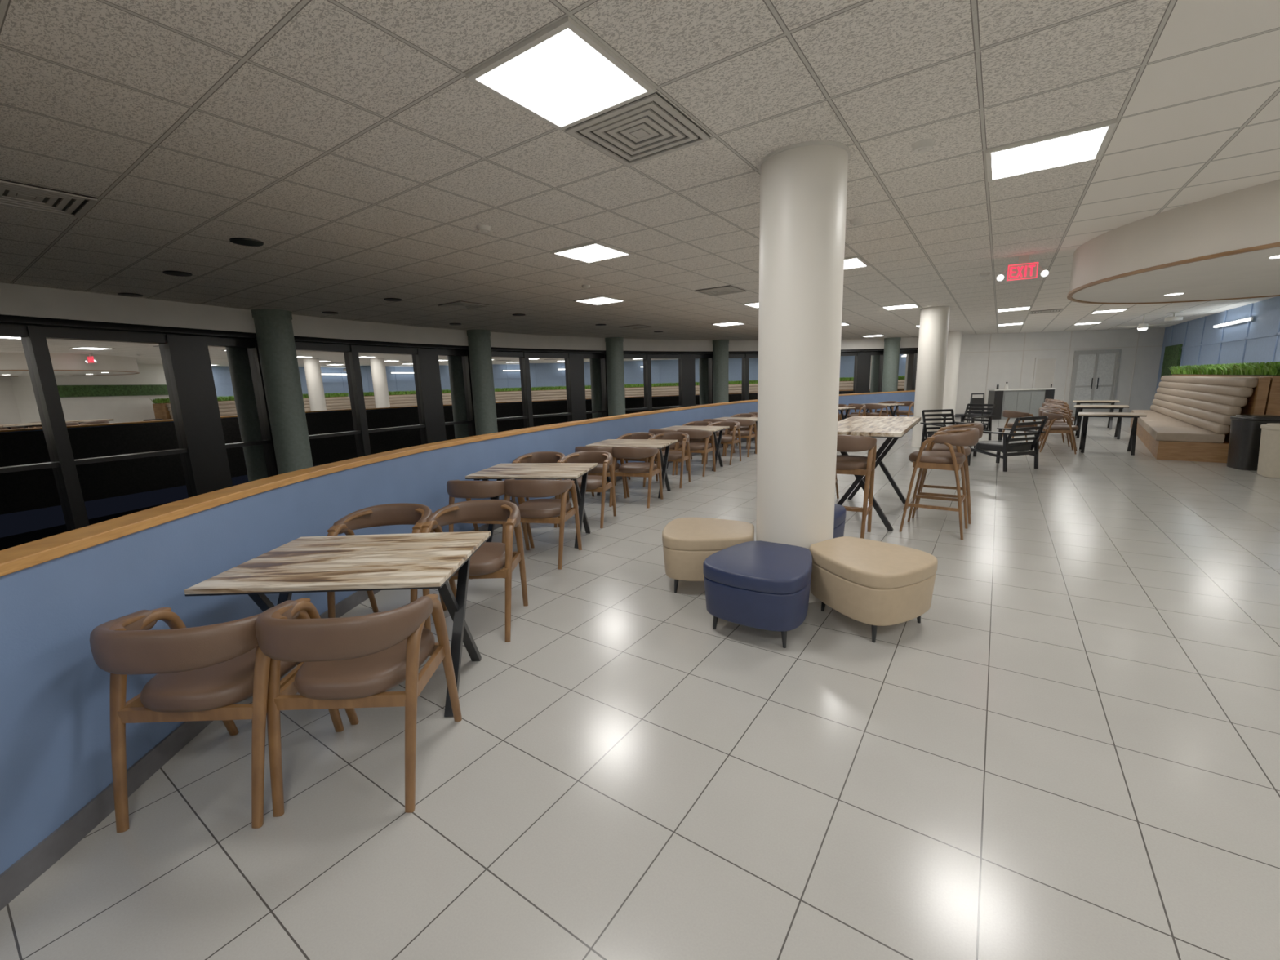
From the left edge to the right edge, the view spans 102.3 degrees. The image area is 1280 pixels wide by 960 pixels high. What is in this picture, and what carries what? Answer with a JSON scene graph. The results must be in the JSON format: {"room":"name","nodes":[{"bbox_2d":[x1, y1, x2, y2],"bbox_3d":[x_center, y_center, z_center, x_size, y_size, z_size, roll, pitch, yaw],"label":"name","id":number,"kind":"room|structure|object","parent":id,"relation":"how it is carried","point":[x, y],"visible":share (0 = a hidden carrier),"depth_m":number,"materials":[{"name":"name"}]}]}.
{"room":"eatery","nodes":[
{"label":"eatery","id":0,"kind":"room"},
{"bbox_2d":[0,391,915,874],"bbox_3d":[2.988,-0.407,7.508,8.046,1.020,28.075,2,11,18],"label":"wall","id":1,"kind":"structure","parent":0,"point":[55,757],"depth_m":2.14,"materials":[{"name":"blue paint"}]},
{"bbox_2d":[0,436,755,911],"bbox_3d":[3.075,0.043,7.591,7.921,0.100,27.876,2,11,18],"label":"baseboard","id":2,"kind":"structure","parent":1,"relation":"attached to","point":[19,876],"depth_m":1.93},
{"bbox_2d":[0,390,915,577],"bbox_3d":[5.214,-0.959,7.196,11.626,0.041,26.968,5,13,34],"label":"cap","id":3,"kind":"object","parent":1,"relation":"on","point":[19,557],"depth_m":2.55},
{"bbox_2d":[602,354,711,417],"bbox_3d":[0.809,-1.231,17.775,4.428,6.075,0.257,-8,12,-30],"label":"window","id":4,"kind":"structure","parent":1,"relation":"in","point":[652,382],"depth_m":17.53,"materials":[{"name":"clear glass"}]},
{"bbox_2d":[710,353,758,404],"bbox_3d":[4.363,-1.639,19.385,3.765,6.075,0.221,-5,11,-18],"label":"window","id":5,"kind":"structure","parent":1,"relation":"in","point":[743,369],"depth_m":18.85,"materials":[{"name":"clear glass"}]},
{"bbox_2d":[839,351,883,394],"bbox_3d":[7.772,-1.885,20.142,3.576,6.075,0.212,-3,11,-7],"label":"window","id":6,"kind":"structure","parent":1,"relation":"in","point":[860,371],"depth_m":19.85,"materials":[{"name":"clear glass"}]},
{"bbox_2d":[880,350,917,391],"bbox_3d":[11.161,-2.008,20.241,3.544,6.075,0.211,-1,11,3],"label":"window","id":7,"kind":"structure","parent":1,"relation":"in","point":[908,361],"depth_m":19.93,"materials":[{"name":"clear glass"}]},
{"bbox_2d":[0,282,918,351],"bbox_3d":[0.557,-3.177,10.255,10.640,0.370,29.427,5,13,34],"label":"wall","id":8,"kind":"structure","parent":0,"point":[15,300],"depth_m":8.60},
{"bbox_2d":[464,351,606,435],"bbox_3d":[-2.658,-0.631,15.123,0.276,6.075,4.744,9,15,44],"label":"window","id":9,"kind":"structure","parent":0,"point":[532,389],"depth_m":14.84,"materials":[{"name":"clear glass"}]},
{"bbox_2d":[0,413,1279,959],"bbox_3d":[6.663,-0.204,9.284,11.460,0.250,31.400,5,13,34],"label":"floor","id":10,"kind":"structure","parent":0,"point":[1073,753],"depth_m":2.12,"materials":[{"name":"tile"}]},
{"bbox_2d":[88,607,343,832],"bbox_3d":[-1.684,0.857,2.088,0.608,0.802,0.602,-2,11,0],"label":"dining chair","id":11,"kind":"object","parent":10,"relation":"on","point":[202,672],"visible":0.73,"depth_m":1.90,"materials":[{"name":"leather"}]},
{"bbox_2d":[184,530,491,722],"bbox_3d":[-1.427,0.761,2.717,1.121,0.754,0.801,-2,11,0],"label":"dining table","id":12,"kind":"object","parent":10,"relation":"on","point":[411,561],"visible":0.85,"depth_m":2.57,"materials":[{"name":"laminate"}]},
{"bbox_2d":[255,594,462,817],"bbox_3d":[-1.140,0.831,2.138,0.608,0.802,0.602,-2,11,0],"label":"dining chair","id":13,"kind":"object","parent":10,"relation":"on","point":[350,663],"visible":1,"depth_m":1.96,"materials":[{"name":"leather"}]},
{"bbox_2d":[326,502,447,617],"bbox_3d":[-1.683,0.607,3.433,0.608,0.802,0.602,-2,11,0],"label":"dining chair","id":14,"kind":"object","parent":10,"relation":"on","point":[402,513],"visible":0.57,"depth_m":3.57,"materials":[{"name":"leather"}]},
{"bbox_2d":[421,499,528,642],"bbox_3d":[-1.098,0.584,3.463,0.608,0.802,0.602,-2,11,0],"label":"dining chair","id":15,"kind":"object","parent":10,"relation":"on","point":[488,561],"visible":0.83,"depth_m":3.46,"materials":[{"name":"brown wood"}]},
{"bbox_2d":[446,480,529,568],"bbox_3d":[-1.419,0.349,4.780,0.608,0.802,0.602,0,11,11],"label":"dining chair","id":16,"kind":"object","parent":10,"relation":"on","point":[468,490],"visible":0.56,"depth_m":4.47,"materials":[{"name":"brown wood"}]},
{"bbox_2d":[465,462,598,548],"bbox_3d":[-1.065,0.260,5.356,1.121,0.754,0.801,0,11,10],"label":"dining table","id":17,"kind":"object","parent":10,"relation":"on","point":[572,471],"visible":0.85,"depth_m":5.21,"materials":[{"name":"laminate"}]},
{"bbox_2d":[511,451,569,527],"bbox_3d":[-1.173,0.096,6.102,0.608,0.802,0.602,0,11,9],"label":"dining chair","id":18,"kind":"object","parent":10,"relation":"on","point":[540,457],"visible":0.35,"depth_m":6.25,"materials":[{"name":"leather"}]},
{"bbox_2d":[504,478,582,569],"bbox_3d":[-0.901,0.341,4.738,0.608,0.802,0.602,1,11,13],"label":"dining chair","id":19,"kind":"object","parent":10,"relation":"on","point":[536,510],"visible":0.9,"depth_m":4.52,"materials":[{"name":"leather"}]},
{"bbox_2d":[558,450,616,528],"bbox_3d":[-0.618,0.092,6.033,0.608,0.802,0.602,1,11,13],"label":"dining chair","id":20,"kind":"object","parent":10,"relation":"on","point":[594,483],"visible":0.66,"depth_m":6.02,"materials":[{"name":"leather"}]},
{"bbox_2d":[574,446,626,506],"bbox_3d":[-0.549,-0.093,7.020,0.608,0.802,0.602,2,11,20],"label":"dining chair","id":21,"kind":"object","parent":10,"relation":"on","point":[597,471],"visible":0.3,"depth_m":6.79,"materials":[{"name":"brown wood"}]},
{"bbox_2d":[585,439,677,498],"bbox_3d":[-0.096,-0.172,7.522,1.121,0.754,0.801,2,11,20],"label":"dining table","id":22,"kind":"object","parent":10,"relation":"on","point":[659,444],"visible":0.77,"depth_m":7.36,"materials":[{"name":"laminate"}]},
{"bbox_2d":[614,431,657,487],"bbox_3d":[-0.061,-0.341,8.274,0.608,0.802,0.602,3,12,24],"label":"dining chair","id":23,"kind":"object","parent":10,"relation":"on","point":[639,435],"visible":0.34,"depth_m":8.38,"materials":[{"name":"leather"}]},
{"bbox_2d":[612,446,662,508],"bbox_3d":[-0.047,-0.084,6.886,0.608,0.802,0.602,2,11,21],"label":"dining chair","id":24,"kind":"object","parent":10,"relation":"on","point":[632,468],"visible":0.94,"depth_m":6.66,"materials":[{"name":"brown wood"}]},
{"bbox_2d":[647,429,688,475],"bbox_3d":[0.484,-0.530,9.201,0.608,0.802,0.602,5,12,32],"label":"dining chair","id":25,"kind":"object","parent":10,"relation":"on","point":[674,446],"visible":0.37,"depth_m":8.93,"materials":[{"name":"leather"}]},
{"bbox_2d":[648,431,690,488],"bbox_3d":[0.468,-0.327,8.108,0.608,0.802,0.602,2,11,20],"label":"dining chair","id":26,"kind":"object","parent":10,"relation":"on","point":[673,455],"visible":0.64,"depth_m":8.06,"materials":[{"name":"brown wood"}]},
{"bbox_2d":[658,425,729,471],"bbox_3d":[1.006,-0.598,9.634,1.121,0.754,0.801,4,12,28],"label":"dining table","id":27,"kind":"object","parent":10,"relation":"on","point":[713,428],"visible":0.62,"depth_m":9.43,"materials":[{"name":"laminate"}]},
{"bbox_2d":[678,421,712,464],"bbox_3d":[1.147,-0.768,10.373,0.608,0.802,0.602,5,12,32],"label":"dining chair","id":28,"kind":"object","parent":10,"relation":"on","point":[692,423],"visible":0.36,"depth_m":10.41,"materials":[{"name":"leather"}]},
{"bbox_2d":[675,429,715,476],"bbox_3d":[0.965,-0.507,8.998,0.608,0.802,0.602,4,12,29],"label":"dining chair","id":29,"kind":"object","parent":10,"relation":"on","point":[705,447],"visible":0.71,"depth_m":8.77,"materials":[{"name":"leather"}]},
{"bbox_2d":[662,517,754,592],"bbox_3d":[0.539,0.595,4.060,0.701,0.459,0.642,1,11,14],"label":"ottoman","id":30,"kind":"object","parent":10,"relation":"on","point":[687,542],"visible":0.81,"depth_m":3.81,"materials":[{"name":"beige leather"}]},
{"bbox_2d":[701,418,734,456],"bbox_3d":[1.703,-0.960,11.315,0.608,0.802,0.602,5,13,34],"label":"dining chair","id":31,"kind":"object","parent":10,"relation":"on","point":[726,431],"visible":0.3,"depth_m":11.04,"materials":[{"name":"leather"}]},
{"bbox_2d":[706,421,741,465],"bbox_3d":[1.650,-0.740,10.136,0.608,0.802,0.602,5,12,31],"label":"dining chair","id":32,"kind":"object","parent":10,"relation":"on","point":[735,425],"visible":0.73,"depth_m":10.04,"materials":[{"name":"leather"}]},
{"bbox_2d":[715,417,757,453],"bbox_3d":[2.259,-1.021,11.703,1.121,0.754,0.801,5,13,33],"label":"dining table","id":33,"kind":"object","parent":10,"relation":"on","point":[755,419],"visible":0.29,"depth_m":11.59,"materials":[{"name":"laminate"}]},
{"bbox_2d":[724,418,756,457],"bbox_3d":[2.164,-0.929,11.071,0.608,0.802,0.602,5,12,31],"label":"dining chair","id":34,"kind":"object","parent":10,"relation":"on","point":[748,434],"visible":0.68,"depth_m":10.85,"materials":[{"name":"brown wood"}]},
{"bbox_2d":[726,413,755,448],"bbox_3d":[2.466,-1.190,12.426,0.608,0.802,0.602,6,13,36],"label":"dining chair","id":35,"kind":"object","parent":10,"relation":"on","point":[742,415],"visible":0.34,"depth_m":12.42,"materials":[{"name":"leather"}]},
{"bbox_2d":[702,540,812,648],"bbox_3d":[0.794,0.719,3.348,0.642,0.459,0.701,5,13,34],"label":"ottoman","id":36,"kind":"object","parent":10,"relation":"on","point":[765,585],"visible":1,"depth_m":3.08,"materials":[{"name":"blue leather"}]},
{"bbox_2d":[755,140,849,603],"bbox_3d":[1.125,-0.641,3.679,0.574,2.990,0.574,5,13,34],"label":"round column","id":37,"kind":"structure","parent":10,"relation":"on","point":[803,185],"depth_m":3.40,"materials":[{"name":"beige paint"}]},
{"bbox_2d":[833,503,846,537],"bbox_3d":[1.446,0.482,4.519,0.642,0.459,0.701,3,12,24],"label":"ottoman","id":38,"kind":"object","parent":10,"relation":"on","point":[840,511],"visible":0.14,"depth_m":4.34,"materials":[{"name":"blue leather"}]},
{"bbox_2d":[840,404,866,420],"bbox_3d":[6.258,-1.804,15.102,0.602,0.802,0.608,-9,13,-36],"label":"dining chair","id":39,"kind":"object","parent":10,"relation":"on","point":[858,406],"visible":0.58,"depth_m":15.03,"materials":[{"name":"brown wood"}]},
{"bbox_2d":[835,435,876,538],"bbox_3d":[2.011,0.054,5.099,0.558,1.056,0.602,4,12,30],"label":"bar stool","id":40,"kind":"object","parent":10,"relation":"on","point":[845,464],"visible":0.59,"depth_m":4.84,"materials":[{"name":"brown wood"}]},
{"bbox_2d":[808,536,937,642],"bbox_3d":[1.485,0.693,3.373,0.642,0.459,0.701,-8,12,-30],"label":"ottoman","id":41,"kind":"object","parent":10,"relation":"on","point":[874,583],"visible":0.95,"depth_m":3.12,"materials":[{"name":"beige leather"}]},
{"bbox_2d":[863,404,888,416],"bbox_3d":[7.044,-1.888,15.425,0.602,0.802,0.608,-7,12,-28],"label":"dining chair","id":42,"kind":"object","parent":10,"relation":"on","point":[871,406],"visible":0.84,"depth_m":15.20,"materials":[{"name":"brown wood"}]},
{"bbox_2d":[836,416,921,531],"bbox_3d":[2.660,-0.123,5.962,0.821,1.069,2.201,5,12,32],"label":"bar-height table","id":43,"kind":"object","parent":10,"relation":"on","point":[889,427],"visible":0.78,"depth_m":5.47,"materials":[{"name":"laminate"}]},
{"bbox_2d":[862,403,904,416],"bbox_3d":[7.401,-1.969,15.954,0.801,0.754,1.121,-8,12,-31],"label":"dining table","id":44,"kind":"object","parent":10,"relation":"on","point":[890,405],"visible":0.39,"depth_m":15.54,"materials":[{"name":"laminate"}]},
{"bbox_2d":[890,400,914,416],"bbox_3d":[8.217,-2.045,16.073,0.602,0.802,0.608,-9,13,-33],"label":"dining chair","id":45,"kind":"object","parent":10,"relation":"on","point":[910,403],"visible":0.63,"depth_m":15.92,"materials":[{"name":"brown wood"}]},
{"bbox_2d":[911,306,951,447],"bbox_3d":[6.390,-2.227,11.347,0.574,2.990,0.574,5,13,34],"label":"round column","id":46,"kind":"structure","parent":10,"relation":"on","point":[934,321],"depth_m":11.10,"materials":[{"name":"beige paint"}]},
{"bbox_2d":[899,427,979,539],"bbox_3d":[3.033,0.000,5.218,0.602,1.056,0.558,6,13,36],"label":"bar stool","id":47,"kind":"object","parent":10,"relation":"on","point":[952,460],"visible":1,"depth_m":5.04,"materials":[{"name":"brown wood"}]},
{"bbox_2d":[911,422,983,524],"bbox_3d":[3.412,-0.106,5.725,0.602,1.056,0.558,5,12,32],"label":"bar stool","id":48,"kind":"object","parent":10,"relation":"on","point":[966,451],"visible":0.5,"depth_m":5.60,"materials":[{"name":"brown wood"}]},
{"bbox_2d":[920,408,976,456],"bbox_3d":[6.144,-0.946,10.287,0.720,0.877,0.859,-2,11,0],"label":"armchair","id":49,"kind":"object","parent":10,"relation":"on","point":[926,434],"visible":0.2,"depth_m":10.56,"materials":[{"name":"wood"}]},
{"bbox_2d":[941,330,962,422],"bbox_3d":[10.511,-3.505,17.545,0.574,2.990,0.574,5,13,34],"label":"round column","id":50,"kind":"structure","parent":10,"relation":"on","point":[954,337],"depth_m":17.28,"materials":[{"name":"beige paint"}]},
{"bbox_2d":[942,404,995,440],"bbox_3d":[7.654,-1.311,12.005,0.859,0.877,0.720,-7,12,-25],"label":"armchair","id":51,"kind":"object","parent":10,"relation":"on","point":[988,428],"visible":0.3,"depth_m":11.99,"materials":[{"name":"wood"}]},
{"bbox_2d":[966,393,984,422],"bbox_3d":[10.831,-2.302,16.580,0.434,0.962,0.363,3,12,24],"label":"sign","id":52,"kind":"object","parent":10,"relation":"on","point":[973,400],"visible":0.55,"depth_m":16.48,"materials":[{"name":"black metal"}]},
{"bbox_2d":[967,415,1048,471],"bbox_3d":[6.140,-0.642,8.654,0.720,0.877,0.859,-5,11,-15],"label":"armchair","id":53,"kind":"object","parent":10,"relation":"on","point":[1008,444],"visible":0.95,"depth_m":8.40,"materials":[{"name":"metal"}]},
{"bbox_2d":[1001,409,1039,448],"bbox_3d":[8.063,-1.090,10.954,0.602,0.802,0.608,1,11,15],"label":"dining chair","id":54,"kind":"object","parent":10,"relation":"on","point":[1009,414],"visible":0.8,"depth_m":10.75,"materials":[{"name":"brown wood"}]},
{"bbox_2d":[986,387,1056,419],"bbox_3d":[13.151,-2.642,17.857,1.800,1.020,0.600,1,11,15],"label":"countertop","id":55,"kind":"structure","parent":10,"relation":"on","point":[1029,401],"depth_m":17.62,"materials":[{"name":"white stone"}]},
{"bbox_2d":[1037,407,1073,445],"bbox_3d":[9.080,-1.182,11.279,0.602,0.802,0.608,2,11,19],"label":"dining chair","id":56,"kind":"object","parent":10,"relation":"on","point":[1059,420],"visible":0.36,"depth_m":11.10,"materials":[{"name":"brown wood"}]},
{"bbox_2d":[1038,408,1073,449],"bbox_3d":[8.638,-1.064,10.719,0.602,0.802,0.608,5,12,33],"label":"dining chair","id":57,"kind":"object","parent":10,"relation":"on","point":[1041,411],"visible":0.47,"depth_m":10.66,"materials":[{"name":"brown wood"}]},
{"bbox_2d":[1040,405,1074,441],"bbox_3d":[9.566,-1.293,11.801,0.602,0.802,0.608,8,15,44],"label":"dining chair","id":58,"kind":"object","parent":10,"relation":"on","point":[1044,406],"visible":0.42,"depth_m":11.82,"materials":[{"name":"brown wood"}]},
{"bbox_2d":[1039,410,1078,453],"bbox_3d":[8.295,-0.956,10.194,0.602,0.802,0.608,7,14,40],"label":"dining chair","id":59,"kind":"object","parent":10,"relation":"on","point":[1051,428],"visible":0.94,"depth_m":10.02,"materials":[{"name":"brown wood"}]},
{"bbox_2d":[1072,400,1119,429],"bbox_3d":[12.479,-1.793,14.170,0.951,0.756,0.701,7,14,40],"label":"dining table","id":60,"kind":"object","parent":10,"relation":"on","point":[1078,402],"visible":0.83,"depth_m":14.06,"materials":[{"name":"laminate"}]},
{"bbox_2d":[1074,404,1129,439],"bbox_3d":[10.844,-1.374,12.182,0.951,0.756,0.701,7,14,40],"label":"dining table","id":61,"kind":"object","parent":10,"relation":"on","point":[1117,431],"visible":1,"depth_m":12.04,"materials":[{"name":"laminate"}]},
{"bbox_2d":[1078,412,1146,455],"bbox_3d":[9.040,-0.904,9.952,0.951,0.756,0.701,7,14,40],"label":"dining table","id":62,"kind":"object","parent":10,"relation":"on","point":[1131,445],"visible":0.98,"depth_m":9.82,"materials":[{"name":"laminate"}]},
{"bbox_2d":[1129,375,1271,462],"bbox_3d":[11.492,-1.559,11.304,1.159,1.382,7.062,6,13,36],"label":"banquette","id":63,"kind":"object","parent":10,"relation":"on","point":[1188,419],"visible":0.89,"depth_m":9.04,"materials":[{"name":"leather"}]},
{"bbox_2d":[1172,373,1279,415],"bbox_3d":[12.090,-1.506,10.846,0.365,1.410,7.115,6,13,35],"label":"planter box","id":64,"kind":"object","parent":10,"relation":"on","point":[1272,406],"visible":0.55,"depth_m":8.08,"materials":[{"name":"brown wood"}]},
{"bbox_2d":[1168,361,1279,374],"bbox_3d":[12.022,-2.310,10.708,0.601,0.220,7.298,6,13,35],"label":"greenery","id":65,"kind":"object","parent":64,"relation":"on","point":[1249,368],"visible":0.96,"depth_m":9.67,"materials":[{"name":"green plant"}]},
{"bbox_2d":[1226,414,1279,471],"bbox_3d":[9.438,-0.579,7.908,0.504,0.820,0.504,3,11,23],"label":"trash bin","id":66,"kind":"object","parent":10,"relation":"on","point":[1245,435],"visible":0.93,"depth_m":7.82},
{"bbox_2d":[1257,423,1279,478],"bbox_3d":[9.143,-0.413,7.282,0.504,0.740,0.504,5,13,34],"label":"trash bin","id":67,"kind":"object","parent":10,"relation":"on","point":[1268,462],"visible":1,"depth_m":7.27,"materials":[{"name":"beige plastic"}]},
{"bbox_2d":[0,0,1279,340],"bbox_3d":[1.593,-3.059,8.156,22.000,0.100,40.000,5,13,34],"label":"ceiling","id":68,"kind":"structure","parent":0,"point":[351,140],"depth_m":3.12,"materials":[{"name":"tile"}]},
{"bbox_2d":[0,178,97,217],"bbox_3d":[-4.268,-1.969,3.583,0.600,0.024,0.600,5,13,34],"label":"ceiling vent","id":69,"kind":"object","parent":68,"relation":"in","point":[12,193],"visible":1,"depth_m":3.64,"materials":[{"name":"metal"}]},
{"bbox_2d":[162,271,192,276],"bbox_3d":[-5.322,-2.374,5.933,0.260,0.014,0.260,5,13,34],"label":"recessed light","id":70,"kind":"object","parent":68,"relation":"in","point":[168,273],"visible":1,"depth_m":5.90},
{"bbox_2d":[229,237,263,246],"bbox_3d":[-3.665,-2.216,4.806,0.260,0.014,0.260,5,13,34],"label":"recessed light","id":71,"kind":"object","parent":68,"relation":"in","point":[240,241],"visible":1,"depth_m":4.78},
{"bbox_2d":[438,301,489,309],"bbox_3d":[-2.991,-2.971,8.771,0.600,0.024,0.600,5,13,34],"label":"ceiling vent","id":72,"kind":"object","parent":68,"relation":"in","point":[458,304],"visible":1,"depth_m":8.74,"materials":[{"name":"metal"}]},
{"bbox_2d":[475,224,491,233],"bbox_3d":[-1.391,-2.232,4.597,0.130,0.045,0.130,5,13,34],"label":"smoke detector","id":73,"kind":"object","parent":68,"relation":"attached to","point":[482,228],"visible":1,"depth_m":4.56,"materials":[{"name":"white plastic"}]},
{"bbox_2d":[465,15,655,130],"bbox_3d":[-0.360,-1.876,2.439,0.630,0.018,0.630,5,13,34],"label":"ceiling light panel","id":74,"kind":"object","parent":68,"relation":"in","point":[562,75],"depth_m":2.38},
{"bbox_2d":[550,240,632,263],"bbox_3d":[-0.519,-2.454,5.575,0.630,0.018,0.630,5,13,34],"label":"ceiling light panel","id":75,"kind":"object","parent":68,"relation":"in","point":[593,251],"depth_m":5.53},
{"bbox_2d":[573,295,626,305],"bbox_3d":[-0.678,-3.031,8.712,0.630,0.018,0.630,5,13,34],"label":"ceiling light panel","id":76,"kind":"object","parent":68,"relation":"in","point":[597,300],"depth_m":8.66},
{"bbox_2d":[564,91,711,166],"bbox_3d":[-0.001,-1.984,2.951,0.600,0.024,0.600,5,13,34],"label":"ceiling vent","id":77,"kind":"object","parent":68,"relation":"in","point":[648,127],"visible":0.99,"depth_m":2.92,"materials":[{"name":"metal"}]},
{"bbox_2d":[694,284,746,296],"bbox_3d":[1.276,-2.986,8.139,0.600,0.024,0.600,5,13,34],"label":"ceiling vent","id":78,"kind":"object","parent":68,"relation":"in","point":[725,290],"visible":1,"depth_m":8.12,"materials":[{"name":"metal"}]},
{"bbox_2d":[844,255,869,270],"bbox_3d":[2.512,-2.727,6.542,0.630,0.018,0.630,5,13,34],"label":"ceiling light panel","id":79,"kind":"object","parent":68,"relation":"in","point":[854,262],"depth_m":6.43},
{"bbox_2d":[880,302,919,310],"bbox_3d":[5.384,-3.577,10.645,0.630,0.018,0.630,5,13,34],"label":"ceiling light panel","id":80,"kind":"object","parent":68,"relation":"in","point":[906,305],"depth_m":10.60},
{"bbox_2d":[911,138,935,153],"bbox_3d":[1.765,-2.073,3.213,0.130,0.045,0.130,5,13,34],"label":"smoke detector","id":81,"kind":"object","parent":68,"relation":"attached to","point":[921,146],"visible":1,"depth_m":3.18,"materials":[{"name":"white plastic"}]},
{"bbox_2d":[996,305,1031,312],"bbox_3d":[8.415,-3.850,11.611,0.630,0.018,0.630,5,13,34],"label":"ceiling light panel","id":82,"kind":"object","parent":68,"relation":"in","point":[1024,308],"depth_m":11.56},
{"bbox_2d":[996,254,1048,281],"bbox_3d":[4.749,-2.634,6.396,0.534,0.285,0.082,3,12,26],"label":"exit sign","id":83,"kind":"object","parent":68,"relation":"hanging from","point":[1024,270],"visible":1,"depth_m":6.38,"materials":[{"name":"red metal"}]},
{"bbox_2d":[1029,308,1062,314],"bbox_3d":[9.665,-4.013,12.275,0.600,0.024,0.600,5,13,34],"label":"ceiling vent","id":84,"kind":"object","parent":68,"relation":"in","point":[1057,309],"visible":1,"depth_m":12.24,"materials":[{"name":"metal"}]},
{"bbox_2d":[985,119,1116,182],"bbox_3d":[2.671,-2.149,3.405,0.630,0.018,0.630,5,13,34],"label":"ceiling light panel","id":85,"kind":"object","parent":68,"relation":"in","point":[1086,144],"depth_m":3.36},
{"bbox_2d":[1089,307,1128,314],"bbox_3d":[11.446,-4.123,12.578,0.630,0.018,0.630,5,13,34],"label":"ceiling light panel","id":86,"kind":"object","parent":68,"relation":"in","point":[1117,309],"depth_m":12.51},
{"bbox_2d":[1113,313,1166,330],"bbox_3d":[13.291,-4.167,13.604,1.240,0.420,1.240,5,13,34],"label":"ceiling fan","id":87,"kind":"object","parent":68,"relation":"hanging from","point":[1143,326],"depth_m":13.59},
{"bbox_2d":[1066,179,1279,304],"bbox_3d":[7.342,-2.325,4.903,5.028,0.505,5.028,5,13,34],"label":"ceiling soffit","id":88,"kind":"object","parent":68,"relation":"attached to","point":[1217,247],"depth_m":4.96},
{"bbox_2d":[1164,311,1183,321],"bbox_3d":[13.896,-4.252,13.411,0.340,0.220,0.340,5,13,34],"label":"dome camera","id":89,"kind":"object","parent":68,"relation":"attached to","point":[1173,318],"visible":1,"depth_m":13.33,"materials":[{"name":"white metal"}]},
{"bbox_2d":[955,327,1164,413],"bbox_3d":[14.768,-3.900,18.963,8.121,2.990,0.150,-1,11,4],"label":"wall","id":90,"kind":"structure","parent":0,"point":[1003,366],"depth_m":18.79,"materials":[{"name":"white paint"}]},
{"bbox_2d":[0,323,272,550],"bbox_3d":[-7.447,0.917,7.581,0.140,6.075,4.503,3,11,23],"label":"window","id":91,"kind":"structure","parent":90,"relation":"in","point":[96,426],"depth_m":7.37,"materials":[{"name":"clear glass"}]},
{"bbox_2d":[251,339,472,475],"bbox_3d":[-5.473,0.118,11.554,0.282,6.075,4.838,4,12,30],"label":"window","id":92,"kind":"structure","parent":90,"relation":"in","point":[359,401],"depth_m":11.11,"materials":[{"name":"clear glass"}]},
{"bbox_2d":[0,314,918,354],"bbox_3d":[-0.649,-3.472,12.265,31.085,0.450,6.835,-10,13,-39],"label":"trim","id":93,"kind":"structure","parent":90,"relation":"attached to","point":[7,319],"depth_m":8.58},
{"bbox_2d":[1031,356,1057,388],"bbox_3d":[14.815,-3.434,18.925,0.750,2.085,0.050,-1,11,4],"label":"door","id":94,"kind":"structure","parent":90,"relation":"in","point":[1045,368],"depth_m":18.84,"materials":[{"name":"white paint"}]},
{"bbox_2d":[960,330,1162,412],"bbox_3d":[14.763,-3.884,18.877,8.121,2.990,0.019,-1,11,4],"label":"trim","id":95,"kind":"structure","parent":90,"relation":"attached to","point":[1136,346],"depth_m":18.75,"materials":[{"name":"beige paint"}]},
{"bbox_2d":[1068,349,1121,413],"bbox_3d":[16.557,-3.560,18.782,1.580,2.280,0.085,-1,11,4],"label":"door","id":96,"kind":"structure","parent":90,"relation":"in","point":[1095,373],"depth_m":18.77,"materials":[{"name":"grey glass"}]},
{"bbox_2d":[1154,296,1279,399],"bbox_3d":[15.522,-2.983,13.898,0.175,2.990,11.800,5,13,34],"label":"wall","id":97,"kind":"structure","parent":0,"point":[1266,313],"depth_m":12.96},
{"bbox_2d":[1160,344,1182,377],"bbox_3d":[17.744,-3.928,17.223,0.060,1.100,1.800,5,13,34],"label":"wall panel","id":98,"kind":"object","parent":97,"relation":"attached to","point":[1172,353],"visible":0.71,"depth_m":17.16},
{"bbox_2d":[1213,316,1253,328],"bbox_3d":[14.696,-3.898,12.800,0.070,0.080,2.440,5,13,34],"label":"tube light","id":99,"kind":"object","parent":97,"relation":"attached to","point":[1248,319],"depth_m":12.58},
{"bbox_3d":[-0.267,3.221,10.760,30.000,0.100,44.000,5,13,34],"label":"floor","id":100,"kind":"structure","parent":0,"visible":0},
{"bbox_2d":[251,308,313,475],"bbox_3d":[-6.208,0.302,9.414,0.570,6.490,0.570,5,13,34],"label":"column","id":101,"kind":"structure","parent":100,"relation":"on","point":[274,334],"depth_m":8.88,"materials":[{"name":"paint"}]},
{"bbox_2d":[466,328,497,435],"bbox_3d":[-3.879,-0.486,13.268,0.570,6.490,0.570,5,13,34],"label":"column","id":102,"kind":"structure","parent":100,"relation":"on","point":[478,340],"depth_m":12.70,"materials":[{"name":"paint"}]},
{"bbox_2d":[604,337,625,416],"bbox_3d":[-0.696,-1.156,16.349,0.570,6.490,0.570,5,13,34],"label":"column","id":103,"kind":"structure","parent":100,"relation":"on","point":[614,345],"depth_m":15.76,"materials":[{"name":"paint"}]},
{"bbox_2d":[712,339,728,403],"bbox_3d":[2.890,-1.652,18.424,0.570,6.490,0.570,5,13,34],"label":"column","id":104,"kind":"structure","parent":100,"relation":"on","point":[720,347],"depth_m":17.82,"materials":[{"name":"paint"}]},
{"bbox_2d":[881,337,901,391],"bbox_3d":[9.550,-2.128,19.882,0.570,6.490,0.570,5,13,34],"label":"column","id":105,"kind":"structure","parent":100,"relation":"on","point":[892,344],"depth_m":19.27,"materials":[{"name":"paint"}]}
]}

